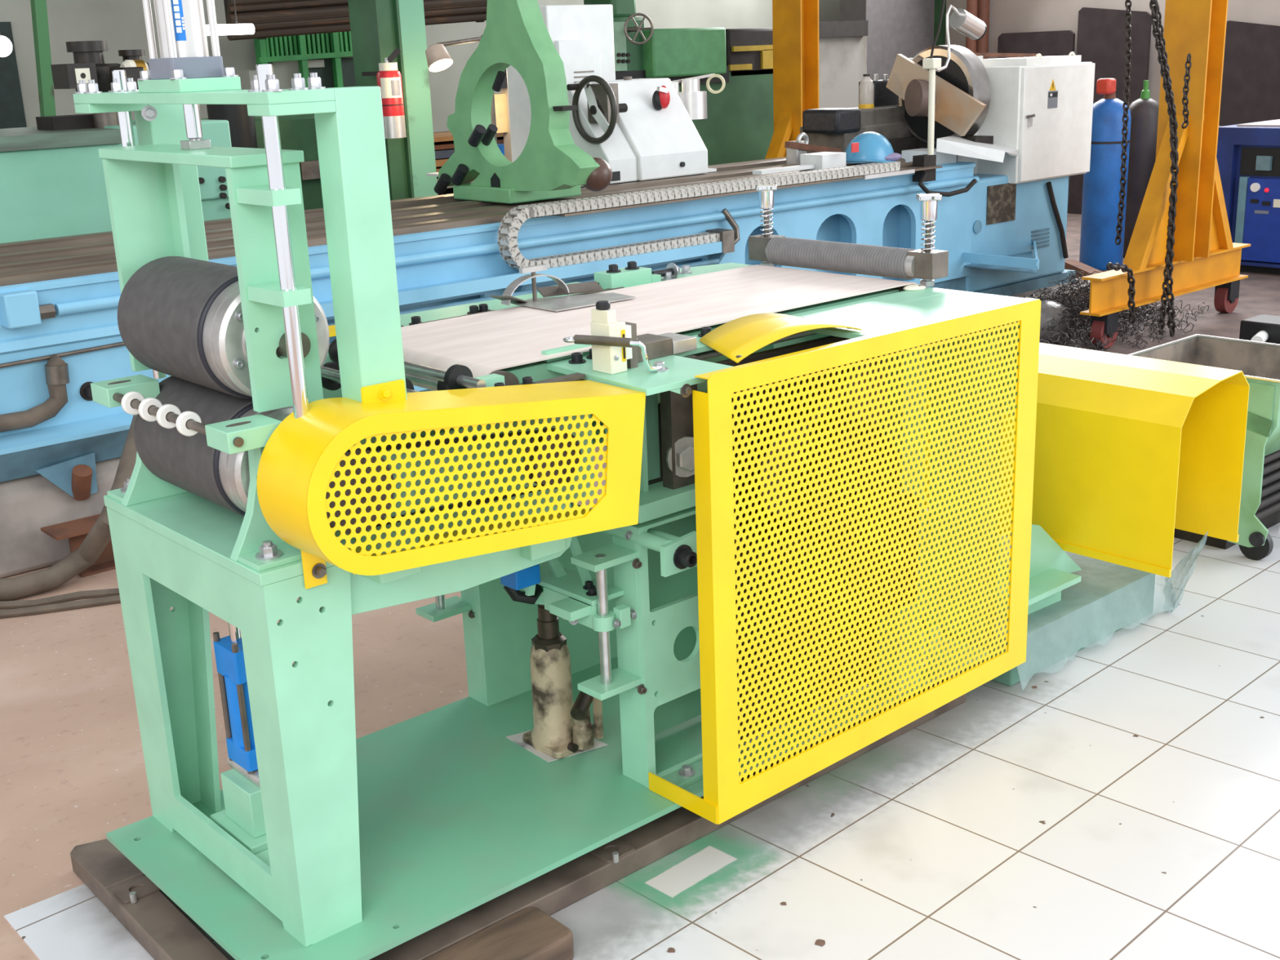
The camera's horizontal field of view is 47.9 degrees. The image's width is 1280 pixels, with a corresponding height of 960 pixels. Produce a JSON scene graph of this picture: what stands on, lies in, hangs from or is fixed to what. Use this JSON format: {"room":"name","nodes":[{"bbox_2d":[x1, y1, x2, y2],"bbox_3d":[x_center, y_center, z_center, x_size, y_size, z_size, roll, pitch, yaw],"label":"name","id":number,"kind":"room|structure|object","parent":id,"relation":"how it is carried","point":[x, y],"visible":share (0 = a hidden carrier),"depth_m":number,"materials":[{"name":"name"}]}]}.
{"room":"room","nodes":[
{"label":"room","id":0,"kind":"room"},
{"bbox_2d":[0,0,839,132],"bbox_3d":[-3.526,-3.344,9.113,15.600,4.500,0.150,-16,21,-39],"label":"wall","id":1,"kind":"structure","parent":0,"point":[120,23],"depth_m":9.73,"materials":[{"name":"grey paint"}]},
{"bbox_2d":[0,22,26,128],"bbox_3d":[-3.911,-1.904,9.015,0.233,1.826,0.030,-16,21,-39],"label":"door","id":2,"kind":"structure","parent":1,"relation":"in","point":[12,115],"depth_m":8.89,"materials":[{"name":"green metal"}]},
{"bbox_2d":[0,212,1279,959],"bbox_3d":[1.481,-0.264,6.114,18.000,0.060,17.000,-16,21,-39],"label":"floor","id":3,"kind":"structure","parent":0,"point":[73,771],"depth_m":3.62,"materials":[{"name":"concrete"}]},
{"bbox_2d":[30,0,56,116],"bbox_3d":[-2.870,-1.548,7.044,0.197,2.194,0.055,-16,21,-39],"label":"post","id":4,"kind":"object","parent":3,"relation":"on","point":[38,7],"visible":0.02,"depth_m":6.90,"materials":[{"name":"green metal"}]},
{"bbox_2d":[0,587,119,608],"bbox_3d":[-2.060,0.367,4.309,1.100,0.024,0.134,-2,17,1],"label":"cable","id":5,"kind":"object","parent":3,"relation":"on","point":[109,592],"visible":0.76,"depth_m":4.30,"materials":[{"name":"rubber"}]},
{"bbox_2d":[0,595,120,617],"bbox_3d":[-1.996,0.395,4.206,1.026,0.024,0.128,-4,17,-5],"label":"cable","id":6,"kind":"object","parent":3,"relation":"on","point":[111,599],"visible":0.82,"depth_m":4.23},
{"bbox_2d":[0,414,137,600],"bbox_3d":[-2.132,0.104,4.403,1.266,0.477,0.413,-5,17,-11],"label":"hose","id":7,"kind":"object","parent":3,"relation":"on","point":[99,536],"visible":0.63,"depth_m":4.39,"materials":[{"name":"grey rubber"}]},
{"bbox_2d":[40,514,115,577],"bbox_3d":[-1.609,0.171,4.688,0.600,0.150,0.140,-16,21,-39],"label":"beam","id":8,"kind":"structure","parent":3,"relation":"on","point":[76,531],"depth_m":4.54,"materials":[{"name":"metal"}]},
{"bbox_2d":[0,113,231,243],"bbox_3d":[-3.034,-0.823,6.136,2.712,1.333,0.975,-16,21,-39],"label":"machine","id":9,"kind":"object","parent":3,"relation":"on","point":[52,180],"visible":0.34,"depth_m":6.04,"materials":[{"name":"green paint"}]},
{"bbox_2d":[50,40,144,128],"bbox_3d":[-2.350,-1.698,6.215,0.336,0.372,0.367,-16,21,-39],"label":"machine part","id":10,"kind":"object","parent":9,"relation":"on","point":[89,64],"visible":0.67,"depth_m":6.16,"materials":[{"name":"metal"}]},
{"bbox_2d":[117,48,149,71],"bbox_3d":[-2.184,-1.718,6.334,0.212,0.331,0.327,-16,21,-39],"label":"pump","id":11,"kind":"object","parent":9,"relation":"on","point":[131,58],"visible":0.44,"depth_m":6.31,"materials":[{"name":"metal"}]},
{"bbox_2d":[234,70,257,89],"bbox_3d":[-2.478,-1.891,9.382,0.162,1.486,0.400,-16,21,-39],"label":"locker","id":12,"kind":"object","parent":3,"relation":"on","point":[246,76],"visible":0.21,"depth_m":9.03,"materials":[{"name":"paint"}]},
{"bbox_2d":[200,104,323,209],"bbox_3d":[-2.047,-1.500,8.223,0.857,1.366,0.600,-16,21,-39],"label":"machine","id":13,"kind":"object","parent":3,"relation":"on","point":[298,131],"visible":0.17,"depth_m":7.94,"materials":[{"name":"green paint"}]},
{"bbox_2d":[253,31,355,114],"bbox_3d":[-2.218,-2.358,10.332,1.000,1.818,0.100,-16,21,-39],"label":"rack","id":14,"kind":"object","parent":3,"relation":"on","point":[321,54],"visible":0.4,"depth_m":10.06,"materials":[{"name":"green metal"}]},
{"bbox_2d":[347,0,438,200],"bbox_3d":[-1.412,-3.033,7.794,0.280,4.500,0.320,-16,21,-39],"label":"column","id":15,"kind":"structure","parent":3,"relation":"on","point":[378,28],"depth_m":7.95,"materials":[{"name":"metal"}]},
{"bbox_2d":[361,48,406,138],"bbox_3d":[-1.394,-2.088,7.790,0.136,0.465,0.308,-16,21,-39],"label":"fire extinguisher","id":16,"kind":"object","parent":15,"relation":"attached to","point":[388,77],"visible":0.95,"depth_m":7.68,"materials":[{"name":"metal"}]},
{"bbox_2d":[391,80,400,95],"bbox_3d":[-1.297,-2.085,7.671,0.052,0.079,0.005,-15,21,-37],"label":"print","id":17,"kind":"object","parent":16,"relation":"attached to","point":[395,84],"depth_m":7.67,"materials":[{"name":"white paper"}]},
{"bbox_2d":[425,35,497,143],"bbox_3d":[-0.948,-1.580,7.888,0.148,1.628,0.523,5,18,23],"label":"work lamp","id":18,"kind":"object","parent":3,"relation":"on","point":[438,59],"visible":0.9,"depth_m":7.53,"materials":[{"name":"metal"}]},
{"bbox_2d":[433,131,503,195],"bbox_3d":[-1.125,-1.720,9.388,1.531,1.053,0.550,-16,21,-39],"label":"rack","id":19,"kind":"object","parent":3,"relation":"on","point":[444,148],"visible":0.09,"depth_m":8.88,"materials":[{"name":"wood"}]},
{"bbox_2d":[497,143,504,155],"bbox_3d":[-0.917,-2.042,8.928,0.144,0.066,0.230,-16,21,-39],"label":"box","id":20,"kind":"object","parent":19,"relation":"on","point":[501,147],"visible":0.14,"depth_m":8.84,"materials":[{"name":"paint"}]},
{"bbox_2d":[493,69,511,161],"bbox_3d":[-0.829,-1.762,8.729,0.191,1.489,0.180,-16,21,-39],"label":"machine","id":21,"kind":"object","parent":3,"relation":"on","point":[501,100],"visible":0.09,"depth_m":8.62,"materials":[{"name":"paint"}]},
{"bbox_2d":[0,51,1095,577],"bbox_3d":[-0.177,-0.977,6.092,7.400,1.440,1.165,-16,21,-39],"label":"blue lathe","id":22,"kind":"object","parent":3,"relation":"on","point":[61,449],"depth_m":5.83,"materials":[{"name":"metal"}]},
{"bbox_2d":[0,429,128,482],"bbox_3d":[-1.752,-0.115,4.681,1.500,0.112,0.150,-16,21,-39],"label":"tray","id":23,"kind":"object","parent":22,"relation":"on","point":[55,455],"depth_m":4.56,"materials":[{"name":"blue metal"}]},
{"bbox_2d":[0,412,133,454],"bbox_3d":[-1.925,-0.120,4.487,2.400,0.035,0.100,-16,21,-39],"label":"tray","id":24,"kind":"object","parent":22,"relation":"on","point":[88,427],"depth_m":4.57,"materials":[{"name":"blue metal"}]},
{"bbox_2d":[318,241,722,317],"bbox_3d":[-0.447,-0.800,5.646,2.160,0.047,0.120,-16,21,-39],"label":"shelf","id":25,"kind":"object","parent":22,"relation":"attached to","point":[462,282],"depth_m":5.63,"materials":[{"name":"blue metal"}]},
{"bbox_2d":[433,0,612,204],"bbox_3d":[-0.447,-1.567,5.801,0.394,0.868,0.979,-16,21,-39],"label":"steady rest","id":26,"kind":"object","parent":22,"relation":"on","point":[550,165],"visible":1,"depth_m":5.64,"materials":[{"name":"green metal"}]},
{"bbox_2d":[426,4,716,186],"bbox_3d":[-0.203,-1.914,7.066,1.179,0.788,1.361,-16,21,-39],"label":"carriage","id":27,"kind":"object","parent":22,"relation":"on","point":[617,122],"visible":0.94,"depth_m":6.73,"materials":[{"name":"metal"}]},
{"bbox_2d":[652,85,670,110],"bbox_3d":[0.100,-1.774,6.698,0.086,0.112,0.070,-16,21,-39],"label":"button","id":28,"kind":"object","parent":27,"relation":"on","point":[661,96],"visible":1,"depth_m":6.68,"materials":[{"name":"red plastic"}]},
{"bbox_2d":[706,74,725,93],"bbox_3d":[0.382,-1.998,7.277,0.094,0.094,0.040,0,17,7],"label":"tape roll","id":29,"kind":"object","parent":27,"relation":"hanging from","point":[720,77],"visible":1,"depth_m":7.26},
{"bbox_2d":[551,165,942,216],"bbox_3d":[0.570,-1.306,6.443,2.400,0.009,0.100,-16,21,-39],"label":"tray","id":30,"kind":"object","parent":22,"relation":"on","point":[674,199],"depth_m":6.26,"materials":[{"name":"metal"}]},
{"bbox_2d":[784,132,841,164],"bbox_3d":[0.852,-1.677,7.283,0.394,0.161,0.095,-16,21,-39],"label":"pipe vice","id":31,"kind":"object","parent":22,"relation":"on","point":[794,148],"visible":0.91,"depth_m":7.21,"materials":[{"name":"metal"}]},
{"bbox_2d":[800,151,845,170],"bbox_3d":[0.880,-1.532,6.929,0.171,0.072,0.140,-16,21,-39],"label":"carton","id":32,"kind":"object","parent":22,"relation":"on","point":[821,160],"visible":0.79,"depth_m":6.88,"materials":[{"name":"white cardboard"}]},
{"bbox_2d":[800,74,919,154],"bbox_3d":[1.243,-1.977,7.807,0.896,0.412,0.380,-16,21,-39],"label":"slide","id":33,"kind":"object","parent":22,"relation":"on","point":[833,127],"visible":0.63,"depth_m":7.65,"materials":[{"name":"metal"}]},
{"bbox_2d":[858,74,874,108],"bbox_3d":[1.215,-2.082,7.740,0.082,0.186,0.082,-16,21,-39],"label":"plastic bottle","id":34,"kind":"object","parent":33,"relation":"on","point":[866,86],"visible":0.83,"depth_m":7.71,"materials":[{"name":"white plastic"}]},
{"bbox_2d":[844,131,900,163],"bbox_3d":[1.083,-1.609,7.025,0.404,0.164,0.300,-16,21,-39],"label":"helmet","id":35,"kind":"object","parent":22,"relation":"on","point":[868,147],"visible":0.88,"depth_m":6.97,"materials":[{"name":"blue plastic"}]},
{"bbox_2d":[863,168,915,179],"bbox_3d":[1.194,-1.462,6.897,0.370,0.018,0.010,-16,21,-39],"label":"tray","id":36,"kind":"object","parent":22,"relation":"on","point":[868,173],"depth_m":6.87,"materials":[{"name":"metal"}]},
{"bbox_2d":[884,152,902,160],"bbox_3d":[1.212,-1.575,7.042,0.180,0.045,0.090,-16,21,-39],"label":"rag","id":37,"kind":"object","parent":22,"relation":"on","point":[894,156],"visible":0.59,"depth_m":7.01,"materials":[{"name":"purple fabric"}]},
{"bbox_2d":[885,44,993,148],"bbox_3d":[1.631,-2.021,7.659,0.397,0.552,0.633,-16,21,-39],"label":"lathe chuck","id":38,"kind":"object","parent":22,"relation":"attached to","point":[962,95],"visible":0.86,"depth_m":7.56,"materials":[{"name":"metal"}]},
{"bbox_2d":[912,0,986,196],"bbox_3d":[1.527,-1.919,7.170,0.556,0.999,0.122,-16,21,-39],"label":"lamp","id":39,"kind":"object","parent":22,"relation":"attached to","point":[960,20],"visible":0.94,"depth_m":7.13,"materials":[{"name":"white metal"}]},
{"bbox_2d":[901,135,1018,164],"bbox_3d":[1.842,-1.738,7.692,1.074,0.236,0.532,-16,21,-39],"label":"tray","id":40,"kind":"object","parent":22,"relation":"on","point":[948,148],"visible":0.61,"depth_m":7.36,"materials":[{"name":"white metal"}]},
{"bbox_2d":[962,240,1039,273],"bbox_3d":[2.098,-1.192,7.649,0.697,0.075,0.490,-16,21,-39],"label":"drip tray","id":41,"kind":"object","parent":22,"relation":"on","point":[1007,255],"depth_m":7.60,"materials":[{"name":"blue metal"}]},
{"bbox_2d":[583,0,773,165],"bbox_3d":[0.207,-2.289,9.666,1.515,1.886,0.996,-16,21,-39],"label":"machine","id":42,"kind":"object","parent":3,"relation":"on","point":[738,126],"visible":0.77,"depth_m":9.46,"materials":[{"name":"green paint"}]},
{"bbox_2d":[818,35,866,108],"bbox_3d":[1.622,-2.909,12.104,0.735,1.577,0.100,-16,21,-39],"label":"panel","id":43,"kind":"object","parent":3,"relation":"on","point":[842,60],"visible":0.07,"depth_m":11.95,"materials":[{"name":"white paint"}]},
{"bbox_2d":[818,20,867,37],"bbox_3d":[1.525,-3.688,11.810,0.816,0.123,0.200,-16,21,-39],"label":"ledge","id":44,"kind":"object","parent":43,"relation":"on","point":[851,28],"visible":0.57,"depth_m":11.80,"materials":[{"name":"grey concrete"}]},
{"bbox_2d":[839,0,934,79],"bbox_3d":[2.235,-3.466,13.070,0.951,2.048,0.300,-16,21,-39],"label":"pillar","id":45,"kind":"structure","parent":3,"relation":"on","point":[905,28],"depth_m":12.73,"materials":[{"name":"grey concrete"}]},
{"bbox_2d":[933,0,946,45],"bbox_3d":[2.790,-3.668,13.662,0.616,2.056,0.300,-16,21,-39],"label":"pillar","id":46,"kind":"structure","parent":3,"relation":"on","point":[938,3],"depth_m":13.29,"materials":[{"name":"metal"}]},
{"bbox_2d":[965,0,977,52],"bbox_3d":[2.922,-4.593,12.643,0.094,4.400,0.094,-16,21,-39],"label":"drain pipe","id":47,"kind":"object","parent":3,"relation":"on","point":[971,5],"visible":0.02,"depth_m":12.75,"materials":[{"name":"brown metal"}]},
{"bbox_2d":[976,0,990,58],"bbox_3d":[3.042,-4.628,12.743,0.121,4.400,0.121,-16,21,-39],"label":"drain pipe","id":48,"kind":"object","parent":3,"relation":"on","point":[983,6],"visible":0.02,"depth_m":12.85,"materials":[{"name":"brown metal"}]},
{"bbox_2d":[764,0,1250,348],"bbox_3d":[1.821,-2.704,8.104,1.500,3.448,3.302,-16,21,-39],"label":"gantry crane","id":49,"kind":"object","parent":3,"relation":"on","point":[1206,255],"visible":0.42,"depth_m":7.37,"materials":[{"name":"orange metal"}]},
{"bbox_2d":[1106,262,1136,323],"bbox_3d":[2.356,-0.914,7.074,0.275,0.334,0.041,-16,21,-39],"label":"chain","id":50,"kind":"object","parent":49,"relation":"hanging from","point":[1131,291],"visible":1,"depth_m":7.12,"materials":[{"name":"black metal"}]},
{"bbox_2d":[1115,0,1132,244],"bbox_3d":[2.625,-1.943,7.823,0.091,1.336,0.038,-16,21,-39],"label":"chain","id":51,"kind":"object","parent":49,"relation":"hanging from","point":[1127,6],"visible":1,"depth_m":7.83,"materials":[{"name":"black metal"}]},
{"bbox_2d":[1149,0,1178,336],"bbox_3d":[2.571,-1.509,7.087,0.429,1.697,0.044,-16,21,-39],"label":"chain","id":52,"kind":"object","parent":49,"relation":"hanging from","point":[1153,9],"visible":1,"depth_m":7.12,"materials":[{"name":"black metal"}]},
{"bbox_2d":[1154,4,1178,334],"bbox_3d":[2.568,-1.499,7.114,0.311,1.622,0.039,-16,21,-39],"label":"chain","id":53,"kind":"object","parent":49,"relation":"hanging from","point":[1164,295],"visible":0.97,"depth_m":7.32,"materials":[{"name":"black metal"}]},
{"bbox_2d":[1181,53,1191,128],"bbox_3d":[2.673,-1.900,7.050,0.056,0.358,0.034,-16,21,-39],"label":"chain","id":54,"kind":"object","parent":49,"relation":"attached to","point":[1188,61],"visible":1,"depth_m":7.04,"materials":[{"name":"black metal"}]},
{"bbox_2d":[997,30,1075,57],"bbox_3d":[3.481,-3.169,12.795,0.030,1.544,0.761,-16,21,-39],"label":"leaning board","id":55,"kind":"object","parent":3,"relation":"on","point":[1046,43],"visible":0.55,"depth_m":12.56,"materials":[{"name":"black wood"}]},
{"bbox_2d":[1039,300,1071,343],"bbox_3d":[2.050,-0.799,7.329,0.360,0.225,0.240,-16,21,-39],"label":"bag","id":56,"kind":"object","parent":3,"relation":"on","point":[1050,309],"visible":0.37,"depth_m":7.22,"materials":[{"name":"black plastic"}]},
{"bbox_2d":[1064,259,1102,277],"bbox_3d":[2.802,-1.266,8.991,0.090,0.090,0.909,-3,17,-1],"label":"bar","id":57,"kind":"object","parent":3,"relation":"on","point":[1071,264],"visible":0.21,"depth_m":9.11,"materials":[{"name":"wood"}]},
{"bbox_2d":[1079,78,1131,270],"bbox_3d":[3.082,-2.023,9.548,0.284,1.230,0.284,-16,21,-39],"label":"gas cylinder","id":58,"kind":"object","parent":3,"relation":"on","point":[1101,188],"visible":0.8,"depth_m":9.46,"materials":[{"name":"metal"}]},
{"bbox_2d":[1068,7,1151,214],"bbox_3d":[3.976,-3.113,12.224,0.030,1.725,0.665,-16,21,-39],"label":"leaning board","id":59,"kind":"object","parent":3,"relation":"on","point":[1101,33],"visible":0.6,"depth_m":12.07,"materials":[{"name":"brown wood"}]},
{"bbox_2d":[1024,270,1208,351],"bbox_3d":[2.346,-0.893,7.483,2.077,0.376,0.764,-16,21,-39],"label":"metal swarf","id":60,"kind":"object","parent":3,"relation":"on","point":[1082,300],"visible":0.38,"depth_m":7.42,"materials":[{"name":"grey metal"}]},
{"bbox_2d":[1123,80,1159,257],"bbox_3d":[3.468,-2.149,9.989,0.240,1.192,0.240,-16,21,-39],"label":"gas cylinder","id":61,"kind":"object","parent":3,"relation":"on","point":[1144,110],"visible":0.66,"depth_m":9.86,"materials":[{"name":"grey metal"}]},
{"bbox_2d":[1216,119,1279,274],"bbox_3d":[4.367,-1.795,9.158,0.800,0.922,1.172,-16,21,-39],"label":"machine","id":62,"kind":"object","parent":3,"relation":"on","point":[1248,154],"visible":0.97,"depth_m":9.14,"materials":[{"name":"blue metal"}]},
{"bbox_2d":[1250,199,1258,203],"bbox_3d":[3.889,-1.764,9.127,0.008,0.024,0.050,-16,21,-39],"label":"switch","id":63,"kind":"object","parent":62,"relation":"attached to","point":[1252,201],"depth_m":9.12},
{"bbox_2d":[1262,201,1270,205],"bbox_3d":[3.939,-1.740,9.075,0.008,0.024,0.050,-16,21,-39],"label":"switch","id":64,"kind":"object","parent":62,"relation":"attached to","point":[1264,203],"depth_m":9.07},
{"bbox_2d":[1218,20,1279,126],"bbox_3d":[4.795,-2.803,11.354,0.030,1.568,0.538,-16,21,-39],"label":"leaning board","id":65,"kind":"object","parent":3,"relation":"on","point":[1251,79],"visible":0.36,"depth_m":11.24,"materials":[{"name":"grey wood"}]},
{"bbox_2d":[1239,314,1279,344],"bbox_3d":[3.050,-0.702,7.028,0.368,0.140,0.240,-16,21,-39],"label":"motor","id":66,"kind":"object","parent":3,"relation":"on","point":[1265,328],"visible":0.71,"depth_m":7.01,"materials":[{"name":"black metal"}]},
{"bbox_2d":[4,522,1279,959],"bbox_3d":[3.932,0.604,2.787,7.880,0.013,6.600,-16,21,-39],"label":"floor tiles","id":67,"kind":"structure","parent":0,"point":[1011,823],"depth_m":2.83,"materials":[{"name":"white tile"}]},
{"bbox_2d":[422,906,573,959],"bbox_3d":[-0.306,0.842,2.423,0.418,0.053,0.127,-16,21,-39],"label":"block","id":68,"kind":"object","parent":67,"relation":"on","point":[529,933],"visible":1,"depth_m":2.48,"materials":[{"name":"brown wood"}]},
{"bbox_2d":[70,678,966,959],"bbox_3d":[-0.161,0.612,3.104,1.852,0.094,0.879,-16,21,-39],"label":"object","id":69,"kind":"object","parent":67,"relation":"on","point":[163,931],"visible":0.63,"depth_m":2.69,"materials":[{"name":"metal"}]},
{"bbox_2d":[72,0,1040,959],"bbox_3d":[-0.145,-0.265,2.932,1.924,1.682,1.038,-16,21,-39],"label":"machine","id":70,"kind":"object","parent":69,"relation":"on","point":[752,571],"visible":1,"depth_m":2.64,"materials":[{"name":"green paint"}]},
{"bbox_2d":[415,595,471,622],"bbox_3d":[-0.434,0.287,3.214,0.109,0.013,0.072,-16,21,-39],"label":"shelf","id":71,"kind":"object","parent":70,"relation":"attached to","point":[453,606],"depth_m":3.20,"materials":[{"name":"green metal"}]},
{"bbox_2d":[506,729,607,762],"bbox_3d":[-0.181,0.557,3.076,0.136,0.002,0.185,-16,21,-39],"label":"sheet","id":72,"kind":"object","parent":70,"relation":"on","point":[517,738],"visible":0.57,"depth_m":3.05,"materials":[{"name":"white paper"}]},
{"bbox_2d":[522,604,603,759],"bbox_3d":[-0.165,0.408,3.004,0.106,0.324,0.174,-16,21,-39],"label":"jack","id":73,"kind":"object","parent":72,"relation":"on","point":[554,733],"visible":0.88,"depth_m":3.00,"materials":[{"name":"beige metal"}]},
{"bbox_2d":[570,691,593,720],"bbox_3d":[-0.119,0.463,2.987,0.032,0.045,0.078,2,17,15],"label":"socket","id":74,"kind":"object","parent":73,"relation":"attached to","point":[580,710],"depth_m":2.97,"materials":[{"name":"black metal"}]},
{"bbox_2d":[570,543,637,572],"bbox_3d":[-0.066,0.146,2.727,0.109,0.013,0.072,-16,21,-39],"label":"shelf","id":75,"kind":"object","parent":70,"relation":"attached to","point":[597,560],"depth_m":2.72,"materials":[{"name":"green metal"}]},
{"bbox_2d":[577,667,642,700],"bbox_3d":[-0.057,0.395,2.801,0.109,0.013,0.072,-16,21,-39],"label":"shelf","id":76,"kind":"object","parent":70,"relation":"attached to","point":[620,680],"depth_m":2.79,"materials":[{"name":"green metal"}]},
{"bbox_2d":[666,947,675,952],"bbox_3d":[0.055,0.824,2.529,0.015,0.001,0.014,-1,17,3],"label":"flake","id":77,"kind":"object","parent":67,"relation":"on","point":[670,949],"visible":1,"depth_m":2.53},
{"bbox_2d":[814,938,825,946],"bbox_3d":[0.317,0.813,2.532,0.017,0.001,0.019,5,18,22],"label":"flake","id":78,"kind":"object","parent":67,"relation":"on","point":[821,943],"visible":1,"depth_m":2.53,"materials":[{"name":"brown"}]},
{"bbox_2d":[921,535,1120,685],"bbox_3d":[0.910,0.304,3.945,0.660,0.125,0.705,-16,21,-39],"label":"slab","id":79,"kind":"object","parent":67,"relation":"on","point":[1010,677],"visible":0.11,"depth_m":3.51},
{"bbox_2d":[924,531,1208,690],"bbox_3d":[1.106,0.292,3.724,0.721,0.254,0.379,-16,21,-39],"label":"plastic sheet","id":80,"kind":"object","parent":79,"relation":"on","point":[1108,597],"visible":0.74,"depth_m":3.72,"materials":[{"name":"white plastic"}]},
{"bbox_2d":[924,342,1249,615],"bbox_3d":[1.053,-0.014,3.767,0.628,0.571,0.770,-16,21,-39],"label":"hood","id":81,"kind":"object","parent":79,"relation":"on","point":[1131,451],"visible":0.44,"depth_m":3.65,"materials":[{"name":"yellow paint"}]},
{"bbox_2d":[1128,333,1279,559],"bbox_3d":[1.826,-0.114,4.481,0.494,0.552,0.513,-16,21,-39],"label":"trolley","id":82,"kind":"object","parent":67,"relation":"on","point":[1259,362],"visible":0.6,"depth_m":4.34,"materials":[{"name":"metal"}]},
{"bbox_2d":[945,0,1279,212],"bbox_3d":[4.552,-4.330,11.373,0.150,4.500,6.900,-16,21,-39],"label":"wall","id":83,"kind":"structure","parent":0,"point":[1006,16],"depth_m":12.44,"materials":[{"name":"paint"}]},
{"bbox_3d":[-2.336,-5.181,7.062,15.600,0.100,4.100,-16,21,-39],"label":"ceiling","id":84,"kind":"structure","parent":0,"visible":0},
{"bbox_2d":[0,34,12,57],"bbox_3d":[-3.429,-3.626,7.230,0.110,2.893,0.110,-16,21,-39],"label":"bulb","id":85,"kind":"object","parent":84,"relation":"hanging from","point":[6,46],"visible":1,"depth_m":7.60,"materials":[{"name":"white glass"}]},
{"bbox_2d":[205,0,254,35],"bbox_3d":[-2.308,-3.755,7.393,0.357,2.823,0.056,-16,21,-39],"label":"fluorescent tube","id":86,"kind":"object","parent":84,"relation":"hanging from","point":[236,28],"visible":0.62,"depth_m":7.81,"materials":[{"name":"white glass"}]},
{"bbox_2d":[223,0,487,40],"bbox_3d":[-1.676,-4.116,8.560,2.068,2.843,0.238,-16,21,-39],"label":"rack","id":87,"kind":"object","parent":84,"relation":"hanging from","point":[269,18],"visible":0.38,"depth_m":8.54,"materials":[{"name":"brown wood"}]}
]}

